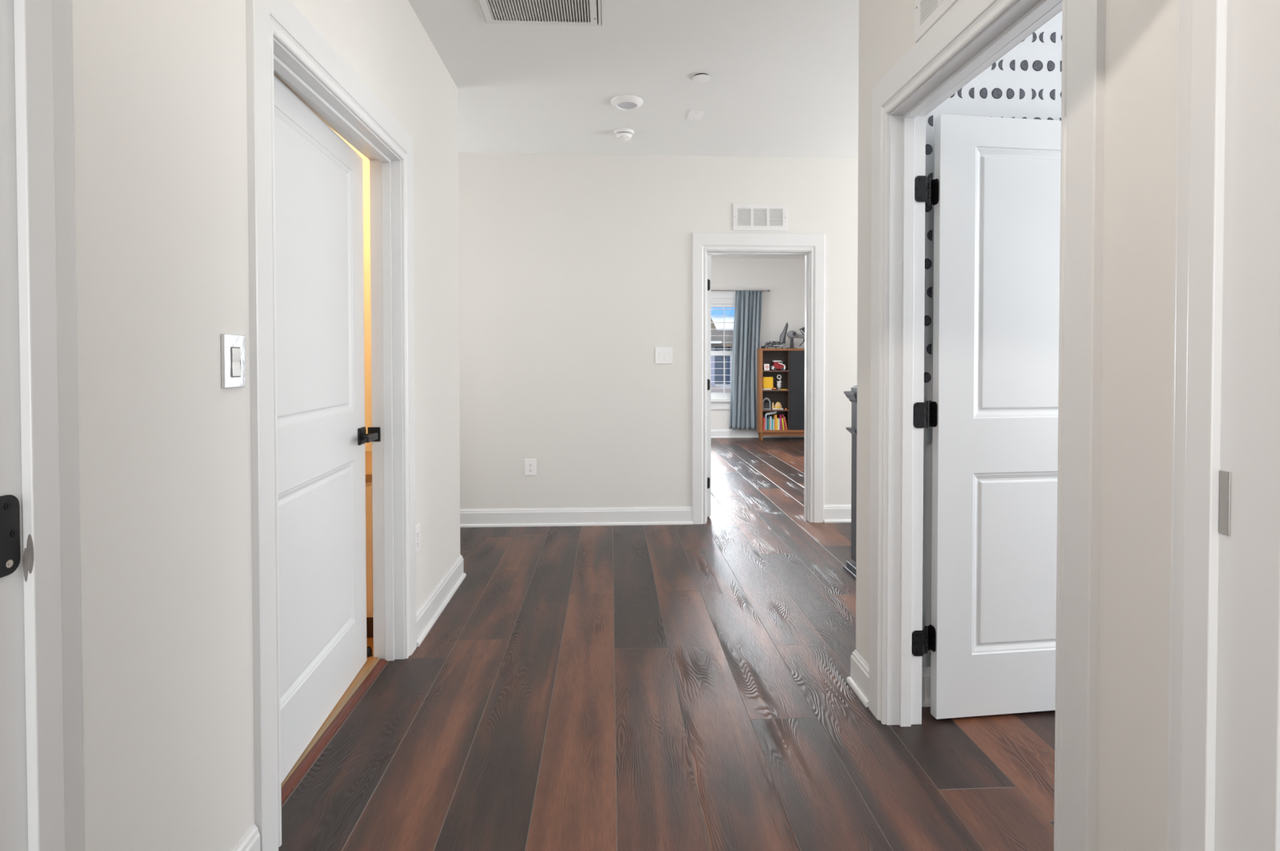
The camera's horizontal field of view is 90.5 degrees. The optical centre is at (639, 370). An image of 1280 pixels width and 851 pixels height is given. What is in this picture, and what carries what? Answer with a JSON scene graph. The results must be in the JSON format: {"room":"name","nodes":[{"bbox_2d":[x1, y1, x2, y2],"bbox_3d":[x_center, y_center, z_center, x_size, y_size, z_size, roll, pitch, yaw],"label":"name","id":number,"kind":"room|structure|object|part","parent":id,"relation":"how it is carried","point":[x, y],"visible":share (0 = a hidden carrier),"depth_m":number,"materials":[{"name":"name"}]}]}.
{"room":"home hallway","nodes":[
{"label":"home hallway","id":0,"kind":"room"},
{"bbox_2d":[72,0,460,850],"bbox_3d":[-1.009,-0.176,2.154,0.122,2.740,2.803,0,1,-3],"label":"wall","id":1,"kind":"structure","parent":0,"point":[160,86],"depth_m":1.26,"materials":[{"name":"beige paint"}]},
{"bbox_2d":[220,333,245,388],"bbox_3d":[-0.907,-0.021,1.420,0.012,0.119,0.080,0,1,-3],"label":"light switch","id":2,"kind":"object","parent":1,"relation":"attached to","point":[233,346],"visible":1,"depth_m":1.41,"materials":[{"name":"white plastic"}]},
{"bbox_2d":[232,823,260,850],"bbox_3d":[-0.886,1.146,1.143,0.026,0.130,0.728,0,1,-3],"label":"baseboard","id":3,"kind":"structure","parent":1,"relation":"attached to","point":[251,842],"depth_m":1.48,"materials":[{"name":"white wood"}]},
{"bbox_2d":[273,74,377,784],"bbox_3d":[-1.069,0.172,2.072,0.156,2.018,0.952,0,1,-6],"label":"door","id":4,"kind":"structure","parent":1,"relation":"in","point":[322,437],"depth_m":2.09,"materials":[{"name":"white wood"}]},
{"bbox_3d":[-1.092,0.258,2.494,0.012,0.066,0.066,0,1,-6],"label":"handle","id":5,"kind":"part","parent":4,"relation":"part of","materials":[{"name":"black metal"}]},
{"bbox_3d":[-1.035,0.261,2.451,0.011,0.024,0.116,0,1,-6],"label":"lever","id":6,"kind":"part","parent":4,"relation":"part of","materials":[{"name":"black metal"}]},
{"bbox_2d":[245,0,416,850],"bbox_3d":[-1.005,0.111,2.090,0.158,2.167,1.202,0,1,-3],"label":"door frame","id":7,"kind":"structure","parent":1,"relation":"attached to","point":[281,42],"depth_m":1.90,"materials":[{"name":"white wood"}]},
{"bbox_3d":[-1.081,0.261,2.581,0.050,0.059,0.003,0,1,-3],"label":"strike plate","id":8,"kind":"part","parent":7,"relation":"part of","materials":[{"name":"black metal"}]},
{"bbox_2d":[415,523,420,554],"bbox_3d":[-0.972,0.737,2.767,0.007,0.120,0.086,0,1,-3],"label":"wall outlet","id":9,"kind":"object","parent":1,"relation":"attached to","point":[418,526],"visible":0.73,"depth_m":2.77,"materials":[{"name":"white plastic"}]},
{"bbox_2d":[416,555,466,647],"bbox_3d":[-1.856,1.114,3.119,1.780,0.130,0.891,0,1,-3],"label":"baseboard","id":10,"kind":"structure","parent":1,"relation":"attached to","point":[429,611],"depth_m":3.07,"materials":[{"name":"white wood"}]},
{"bbox_2d":[328,125,372,452],"bbox_3d":[-2.034,-0.206,4.001,1.752,2.740,1.228,0,1,-3],"label":"wall","id":11,"kind":"structure","parent":0,"point":[366,237],"depth_m":3.41,"materials":[{"name":"beige paint"}]},
{"bbox_2d":[408,0,858,158],"bbox_3d":[0.872,-1.571,0.560,7.240,0.100,8.330,0,1,-3],"label":"ceiling","id":12,"kind":"structure","parent":0,"point":[784,74],"depth_m":3.40,"materials":[{"name":"paint"}]},
{"bbox_2d":[475,0,601,26],"bbox_3d":[-0.423,-1.548,2.589,0.526,0.017,0.523,0,1,-3],"label":"ceiling vent","id":13,"kind":"object","parent":12,"relation":"in","point":[543,12],"visible":1,"depth_m":2.74,"materials":[{"name":"white metal"}]},
{"bbox_2d":[613,128,634,141],"bbox_3d":[-0.105,-1.551,4.210,0.134,0.060,0.134,0,1,-3],"label":"smoke detector","id":14,"kind":"object","parent":12,"relation":"attached to","point":[622,134],"visible":1,"depth_m":4.17,"materials":[{"name":"white plastic"}]},
{"bbox_2d":[610,94,643,110],"bbox_3d":[-0.076,-1.560,3.717,0.190,0.026,0.190,0,1,-3],"label":"recessed light","id":15,"kind":"object","parent":12,"relation":"in","point":[626,102],"visible":1,"depth_m":3.68,"materials":[{"name":"white plastic"}]},
{"bbox_2d":[686,110,703,119],"bbox_3d":[0.341,-1.574,3.914,0.090,0.006,0.132,0,1,-3],"label":"ceiling plate","id":16,"kind":"object","parent":12,"relation":"attached to","point":[693,114],"visible":1,"depth_m":3.90,"materials":[{"name":"white plastic"}]},
{"bbox_2d":[693,73,710,82],"bbox_3d":[0.328,-1.561,3.386,0.092,0.013,0.092,0,1,-3],"label":"sprinkler cover","id":17,"kind":"object","parent":12,"relation":"attached to","point":[700,77],"visible":1,"depth_m":3.37,"materials":[{"name":"white plastic"}]},
{"bbox_2d":[457,152,857,509],"bbox_3d":[1.065,-0.352,4.820,8.020,3.000,0.122,0,1,-3],"label":"wall","id":18,"kind":"structure","parent":0,"point":[574,269],"depth_m":4.70,"materials":[{"name":"beige paint"}]},
{"bbox_2d":[524,459,536,475],"bbox_3d":[-0.809,0.717,4.685,0.086,0.120,0.007,0,1,-3],"label":"wall outlet","id":19,"kind":"object","parent":18,"relation":"attached to","point":[530,464],"visible":1,"depth_m":4.68,"materials":[{"name":"white plastic"}]},
{"bbox_2d":[460,506,693,528],"bbox_3d":[-1.211,1.087,4.663,3.213,0.130,0.026,0,1,-3],"label":"baseboard","id":20,"kind":"structure","parent":18,"relation":"attached to","point":[631,516],"depth_m":4.70,"materials":[{"name":"white wood"}]},
{"bbox_2d":[655,347,672,364],"bbox_3d":[0.178,-0.109,4.716,0.126,0.121,0.010,0,1,-3],"label":"light switch","id":21,"kind":"object","parent":18,"relation":"attached to","point":[663,355],"visible":1,"depth_m":4.71,"materials":[{"name":"white plastic"}]},
{"bbox_2d":[706,255,711,516],"bbox_3d":[0.503,0.118,5.243,0.057,2.018,0.832,0,1,-3],"label":"door","id":22,"kind":"structure","parent":18,"relation":"in","point":[708,362],"depth_m":4.90,"materials":[{"name":"white wood"}]},
{"bbox_2d":[692,232,824,524],"bbox_3d":[0.884,0.063,4.811,0.996,2.170,0.144,0,1,-3],"label":"door frame","id":23,"kind":"structure","parent":18,"relation":"attached to","point":[811,246],"depth_m":4.74,"materials":[{"name":"white wood"}]},
{"bbox_2d":[733,204,786,231],"bbox_3d":[0.894,-1.141,4.733,0.406,0.196,0.010,0,1,-3],"label":"air vent","id":24,"kind":"object","parent":18,"relation":"in","point":[753,217],"visible":1,"depth_m":4.73,"materials":[{"name":"white metal"}]},
{"bbox_2d":[823,504,851,523],"bbox_3d":[2.781,1.081,4.850,2.794,0.130,0.026,0,1,-3],"label":"baseboard","id":25,"kind":"structure","parent":18,"relation":"attached to","point":[841,513],"depth_m":4.79,"materials":[{"name":"white wood"}]},
{"bbox_2d":[278,437,1055,850],"bbox_3d":[1.133,1.170,3.156,8.492,0.013,13.960,0,1,-3],"label":"floor","id":26,"kind":"structure","parent":0,"point":[657,687],"depth_m":2.14,"materials":[{"name":"brown wood"}]},
{"bbox_2d":[280,658,380,788],"bbox_3d":[-1.044,1.189,2.100,0.020,0.012,0.973,0,1,-3],"label":"threshold","id":27,"kind":"object","parent":26,"relation":"on","point":[322,731],"visible":0.52,"depth_m":2.13,"materials":[{"name":"brown wood"}]},
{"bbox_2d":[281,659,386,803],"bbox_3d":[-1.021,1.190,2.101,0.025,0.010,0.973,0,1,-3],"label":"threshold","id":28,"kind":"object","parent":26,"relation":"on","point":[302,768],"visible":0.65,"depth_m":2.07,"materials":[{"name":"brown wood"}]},
{"bbox_2d":[364,451,373,638],"bbox_3d":[-1.547,0.805,3.075,0.835,0.723,0.690,0,1,-3],"label":"vanity cabinet","id":29,"kind":"object","parent":26,"relation":"on","point":[368,455],"visible":0.04,"depth_m":2.75,"materials":[{"name":"paint"}]},
{"bbox_2d":[364,451,372,482],"bbox_3d":[-1.547,0.462,3.069,0.835,0.035,0.690,0,1,-3],"label":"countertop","id":30,"kind":"structure","parent":29,"relation":"on","point":[368,455],"depth_m":2.94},
{"bbox_3d":[-1.344,0.779,2.746,0.370,0.550,0.015,0,1,-3],"label":"cabinet door","id":31,"kind":"part","parent":29,"relation":"part of","materials":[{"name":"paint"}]},
{"bbox_2d":[366,646,372,657],"bbox_3d":[-1.119,1.156,2.610,0.032,0.036,0.032,0,1,-3],"label":"stopper","id":32,"kind":"object","parent":26,"relation":"on","point":[369,651],"visible":0.79,"depth_m":2.60,"materials":[{"name":"black rubber"}]},
{"bbox_2d":[756,348,804,440],"bbox_3d":[2.280,0.367,9.717,0.938,1.397,0.216,0,1,-3],"label":"bookcase","id":33,"kind":"object","parent":26,"relation":"on","point":[793,378],"visible":0.58,"depth_m":9.64,"materials":[{"name":"brown wood"}]},
{"bbox_3d":[1.832,0.325,9.703,0.042,1.242,0.200,0,1,-3],"label":"panel","id":34,"kind":"part","parent":33,"relation":"part of","materials":[{"name":"brown wood"}]},
{"bbox_3d":[1.850,1.007,9.643,0.040,0.120,0.040,0,1,-3],"label":"leg","id":35,"kind":"part","parent":33,"relation":"part of","materials":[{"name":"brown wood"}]},
{"bbox_2d":[762,357,765,370],"bbox_3d":[1.893,-0.095,9.719,0.060,0.195,0.059,0,1,-3],"label":"vase","id":36,"kind":"object","parent":33,"relation":"on","point":[763,361],"visible":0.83,"depth_m":9.70,"materials":[{"name":"brown ceramic"}]},
{"bbox_2d":[763,417,765,430],"bbox_3d":[1.887,0.815,9.719,0.038,0.191,0.150,0,1,-3],"label":"book","id":37,"kind":"object","parent":33,"relation":"on","point":[764,419],"visible":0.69,"depth_m":9.64,"materials":[{"name":"red paper"}]},
{"bbox_2d":[763,414,766,430],"bbox_3d":[1.911,0.796,9.720,0.022,0.225,0.150,0,1,-3],"label":"book","id":38,"kind":"object","parent":33,"relation":"on","point":[764,416],"visible":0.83,"depth_m":9.64,"materials":[{"name":"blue paper"}]},
{"label":"case","id":39,"kind":"object","parent":38,"relation":"on","visible":0},
{"bbox_2d":[764,411,777,413],"bbox_3d":[1.998,0.644,9.709,0.170,0.043,0.130,0,1,-3],"label":"case","id":40,"kind":"object","parent":39,"relation":"on","point":[769,412],"visible":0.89,"depth_m":9.65,"materials":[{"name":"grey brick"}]},
{"bbox_2d":[762,397,770,409],"bbox_3d":[1.929,0.510,9.711,0.132,0.185,0.080,0,1,-3],"label":"model","id":41,"kind":"object","parent":33,"relation":"on","point":[765,406],"visible":0.95,"depth_m":9.68},
{"bbox_2d":[764,364,769,370],"bbox_3d":[1.924,-0.046,9.633,0.080,0.096,0.028,0,1,-3],"label":"picture card","id":42,"kind":"object","parent":33,"relation":"on","point":[766,367],"visible":1,"depth_m":9.63,"materials":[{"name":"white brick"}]},
{"bbox_2d":[762,377,773,390],"bbox_3d":[1.942,0.200,9.705,0.158,0.195,0.142,0,1,-3],"label":"box","id":43,"kind":"object","parent":33,"relation":"on","point":[767,382],"visible":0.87,"depth_m":9.64,"materials":[{"name":"cardboard"}]},
{"bbox_2d":[767,415,771,430],"bbox_3d":[1.986,0.806,9.723,0.021,0.205,0.150,0,1,-3],"label":"book","id":44,"kind":"object","parent":33,"relation":"on","point":[769,417],"visible":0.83,"depth_m":9.65,"materials":[{"name":"white paper"}]},
{"bbox_2d":[771,414,775,430],"bbox_3d":[2.044,0.797,9.726,0.013,0.222,0.150,0,1,-3],"label":"book","id":45,"kind":"object","parent":33,"relation":"on","point":[773,416],"visible":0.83,"depth_m":9.65,"materials":[{"name":"beige paper"}]},
{"bbox_2d":[772,413,777,430],"bbox_3d":[2.065,0.793,9.727,0.026,0.230,0.150,0,1,-3],"label":"book","id":46,"kind":"object","parent":33,"relation":"on","point":[775,418],"visible":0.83,"depth_m":9.65,"materials":[{"name":"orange paper"}]},
{"bbox_2d":[764,322,787,348],"bbox_3d":[2.092,-0.534,9.760,0.372,0.404,0.122,0,1,-3],"label":"model spaceship","id":47,"kind":"object","parent":33,"relation":"on","point":[783,336],"visible":0.94,"depth_m":9.75},
{"bbox_3d":[2.206,-0.557,9.756,0.094,0.270,0.004,0,1,-3],"label":"wing panel","id":48,"kind":"part","parent":47,"relation":"part of","materials":[{"name":"grey brick"}]},
{"bbox_3d":[2.275,0.304,9.816,0.854,1.205,0.010,0,1,-3],"label":"panel","id":49,"kind":"part","parent":33,"relation":"part of","materials":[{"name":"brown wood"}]},
{"bbox_2d":[771,402,783,409],"bbox_3d":[2.098,0.544,9.698,0.170,0.118,0.090,0,1,-3],"label":"model","id":50,"kind":"object","parent":33,"relation":"on","point":[778,406],"visible":1,"depth_m":9.67},
{"bbox_2d":[770,360,785,370],"bbox_3d":[2.108,-0.072,9.692,0.207,0.150,0.108,0,1,-3],"label":"model car","id":51,"kind":"object","parent":33,"relation":"on","point":[776,366],"visible":1,"depth_m":9.65,"materials":[{"name":"red plastic"}]},
{"bbox_2d":[777,374,781,390],"bbox_3d":[2.127,0.182,9.704,0.068,0.231,0.068,1,1,33],"label":"ring ornament","id":52,"kind":"object","parent":33,"relation":"on","point":[779,383],"visible":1,"depth_m":9.69,"materials":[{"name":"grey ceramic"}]},
{"bbox_2d":[777,414,782,430],"bbox_3d":[2.147,0.795,9.731,0.031,0.228,0.150,0,1,-3],"label":"book","id":53,"kind":"object","parent":33,"relation":"on","point":[779,415],"visible":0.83,"depth_m":9.66,"materials":[{"name":"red paper"}]},
{"bbox_3d":[2.279,-0.314,9.711,0.938,0.035,0.204,0,1,-3],"label":"panel","id":54,"kind":"part","parent":33,"relation":"part of","materials":[{"name":"brown wood"}]},
{"bbox_2d":[779,413,786,430],"bbox_3d":[2.193,0.794,9.733,0.056,0.234,0.150,0,1,-3],"label":"book","id":55,"kind":"object","parent":33,"relation":"on","point":[782,415],"visible":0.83,"depth_m":9.66,"materials":[{"name":"red paper"}]},
{"bbox_2d":[781,417,784,430],"bbox_3d":[2.174,0.820,9.732,0.038,0.181,0.150,0,1,-3],"label":"book","id":56,"kind":"object","parent":33,"relation":"on","point":[783,428],"visible":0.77,"depth_m":9.66,"materials":[{"name":"yellow paper"}]},
{"bbox_3d":[2.280,0.927,9.734,0.854,0.037,0.200,0,1,-3],"label":"panel","id":57,"kind":"part","parent":33,"relation":"part of","materials":[{"name":"brown wood"}]},
{"bbox_2d":[785,327,804,348],"bbox_3d":[2.460,-0.527,9.776,0.420,0.389,0.161,0,1,-3],"label":"model fighter","id":58,"kind":"object","parent":33,"relation":"on","point":[792,335],"visible":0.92,"depth_m":9.76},
{"bbox_3d":[2.480,-0.533,9.779,0.170,0.082,0.066,0,1,-3],"label":"arm","id":59,"kind":"part","parent":58,"relation":"part of","materials":[{"name":"grey brick"}]},
{"bbox_3d":[2.492,0.307,9.646,0.432,1.201,0.018,0,1,-3],"label":"cabinet door","id":60,"kind":"part","parent":33,"relation":"part of","materials":[{"name":"black wood"}]},
{"bbox_2d":[843,385,857,579],"bbox_3d":[1.284,0.628,3.608,0.170,1.080,0.286,0,1,-3],"label":"newel post","id":61,"kind":"object","parent":26,"relation":"on","point":[851,567],"visible":0.3,"depth_m":3.67,"materials":[{"name":"grey wood"}]},
{"bbox_3d":[1.280,0.154,3.667,0.152,0.065,0.152,0,1,-3],"label":"cap moulding","id":62,"kind":"part","parent":61,"relation":"part of","materials":[{"name":"grey wood"}]},
{"bbox_2d":[707,254,804,258],"bbox_3d":[1.648,-1.768,7.503,6.840,0.100,5.229,0,1,-3],"label":"ceiling","id":63,"kind":"structure","parent":0,"point":[753,256],"depth_m":9.81,"materials":[{"name":"paint"}]},
{"bbox_2d":[711,257,804,429],"bbox_3d":[1.531,-0.440,10.057,6.600,3.000,0.160,0,1,-3],"label":"wall","id":64,"kind":"structure","parent":0,"point":[784,278],"depth_m":9.99,"materials":[{"name":"beige paint"}]},
{"bbox_2d":[711,291,735,409],"bbox_3d":[0.964,-0.313,9.995,1.480,1.860,0.195,0,1,-3],"label":"window","id":65,"kind":"structure","parent":64,"relation":"in","point":[724,300],"depth_m":9.97,"materials":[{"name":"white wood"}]},
{"bbox_3d":[0.967,0.480,9.953,1.480,0.035,0.085,0,1,-3],"label":"sill","id":66,"kind":"part","parent":65,"relation":"part of","materials":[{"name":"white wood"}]},
{"bbox_3d":[0.960,-0.289,10.062,1.264,1.504,0.060,0,1,-3],"label":"sash","id":67,"kind":"part","parent":65,"relation":"part of","materials":[{"name":"white plastic"}]},
{"bbox_3d":[0.966,-1.130,9.924,1.470,0.015,0.030,0,1,-3],"label":"head moulding","id":68,"kind":"part","parent":65,"relation":"part of","materials":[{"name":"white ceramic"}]},
{"bbox_2d":[711,289,769,292],"bbox_3d":[1.051,-1.234,9.873,1.927,0.052,0.135,0,1,-3],"label":"curtain rod","id":69,"kind":"object","parent":64,"relation":"attached to","point":[762,291],"visible":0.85,"depth_m":9.83,"materials":[{"name":"grey metal"}]},
{"bbox_3d":[1.043,-1.234,9.822,1.905,0.017,0.017,0,1,-3],"label":"rod","id":70,"kind":"part","parent":69,"relation":"part of","materials":[{"name":"grey metal"}]},
{"bbox_2d":[728,290,762,430],"bbox_3d":[1.646,-0.156,9.868,0.513,2.161,0.101,0,1,-3],"label":"curtain","id":71,"kind":"object","parent":69,"relation":"hanging from","point":[748,307],"visible":0.94,"depth_m":9.85,"materials":[{"name":"blue fabric"}]},
{"bbox_2d":[711,429,804,438],"bbox_3d":[1.536,0.997,9.988,6.600,0.130,0.026,0,1,-3],"label":"baseboard","id":72,"kind":"structure","parent":64,"relation":"attached to","point":[715,433],"depth_m":9.99,"materials":[{"name":"white wood"}]},
{"bbox_2d":[921,10,1062,666],"bbox_3d":[2.313,-0.182,2.377,2.757,2.740,0.141,0,1,-3],"label":"wall","id":73,"kind":"structure","parent":0,"point":[1024,82],"depth_m":2.25,"materials":[{"name":"paint"}]},
{"bbox_2d":[846,649,930,707],"bbox_3d":[2.541,1.122,2.410,3.501,0.130,0.192,0,1,-3],"label":"baseboard","id":74,"kind":"structure","parent":73,"relation":"attached to","point":[858,681],"depth_m":2.29,"materials":[{"name":"white wood"}]},
{"bbox_2d":[855,0,1177,850],"bbox_3d":[1.010,-0.133,-0.536,0.118,2.740,5.840,0,1,-3],"label":"wall","id":75,"kind":"structure","parent":0,"point":[1141,35],"depth_m":1.13,"materials":[{"name":"beige paint"}]},
{"bbox_2d":[914,0,958,42],"bbox_3d":[0.840,-1.080,1.704,0.010,0.196,0.408,0,1,-3],"label":"air vent","id":76,"kind":"object","parent":75,"relation":"in","point":[928,13],"visible":1,"depth_m":1.83,"materials":[{"name":"white metal"}]},
{"bbox_2d":[911,114,1061,719],"bbox_3d":[1.345,0.164,2.161,0.875,2.034,0.093,0,1,-7],"label":"door","id":77,"kind":"structure","parent":75,"relation":"in","point":[994,190],"depth_m":2.16,"materials":[{"name":"white wood"}]},
{"bbox_2d":[868,0,1106,850],"bbox_3d":[0.897,0.116,1.712,0.138,2.167,1.024,0,1,-3],"label":"door frame","id":78,"kind":"structure","parent":75,"relation":"attached to","point":[971,36],"depth_m":1.58,"materials":[{"name":"white wood"}]},
{"bbox_3d":[-0.931,-0.152,0.687,3.645,2.740,0.136,0,1,-3],"label":"wall","id":79,"kind":"structure","parent":0,"visible":0},
{"bbox_2d":[0,0,1279,850],"bbox_3d":[0.013,0.152,0.736,1.602,2.129,0.173,0,1,-3],"label":"door frame","id":80,"kind":"structure","parent":79,"relation":"attached to","point":[1224,755],"depth_m":0.74,"materials":[{"name":"white wood"}]},
{"label":"outside","id":81,"kind":"structure","parent":0,"visible":0},
{"bbox_3d":[6.481,3.066,75.547,140.000,0.200,129.800,0,1,-3],"label":"ground","id":82,"kind":"structure","parent":81,"visible":0},
{"bbox_2d":[711,318,715,328],"bbox_3d":[-2.042,-1.547,40.704,12.430,10.200,11.150,0,1,-3],"label":"house","id":83,"kind":"structure","parent":82,"relation":"on","point":[713,326],"depth_m":35.39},
{"bbox_2d":[711,329,733,387],"bbox_3d":[6.980,0.804,32.705,15.700,5.750,4.850,0,1,-3],"label":"house","id":84,"kind":"structure","parent":82,"relation":"on","point":[713,332],"depth_m":30.65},
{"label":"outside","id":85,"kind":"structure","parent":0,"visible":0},
{"bbox_2d":[711,386,730,392],"bbox_3d":[3.897,1.406,23.735,6.000,1.650,11.000,0,1,-3],"label":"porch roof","id":86,"kind":"structure","parent":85,"point":[713,390],"depth_m":28.07,"materials":[{"name":"white"}]}
]}

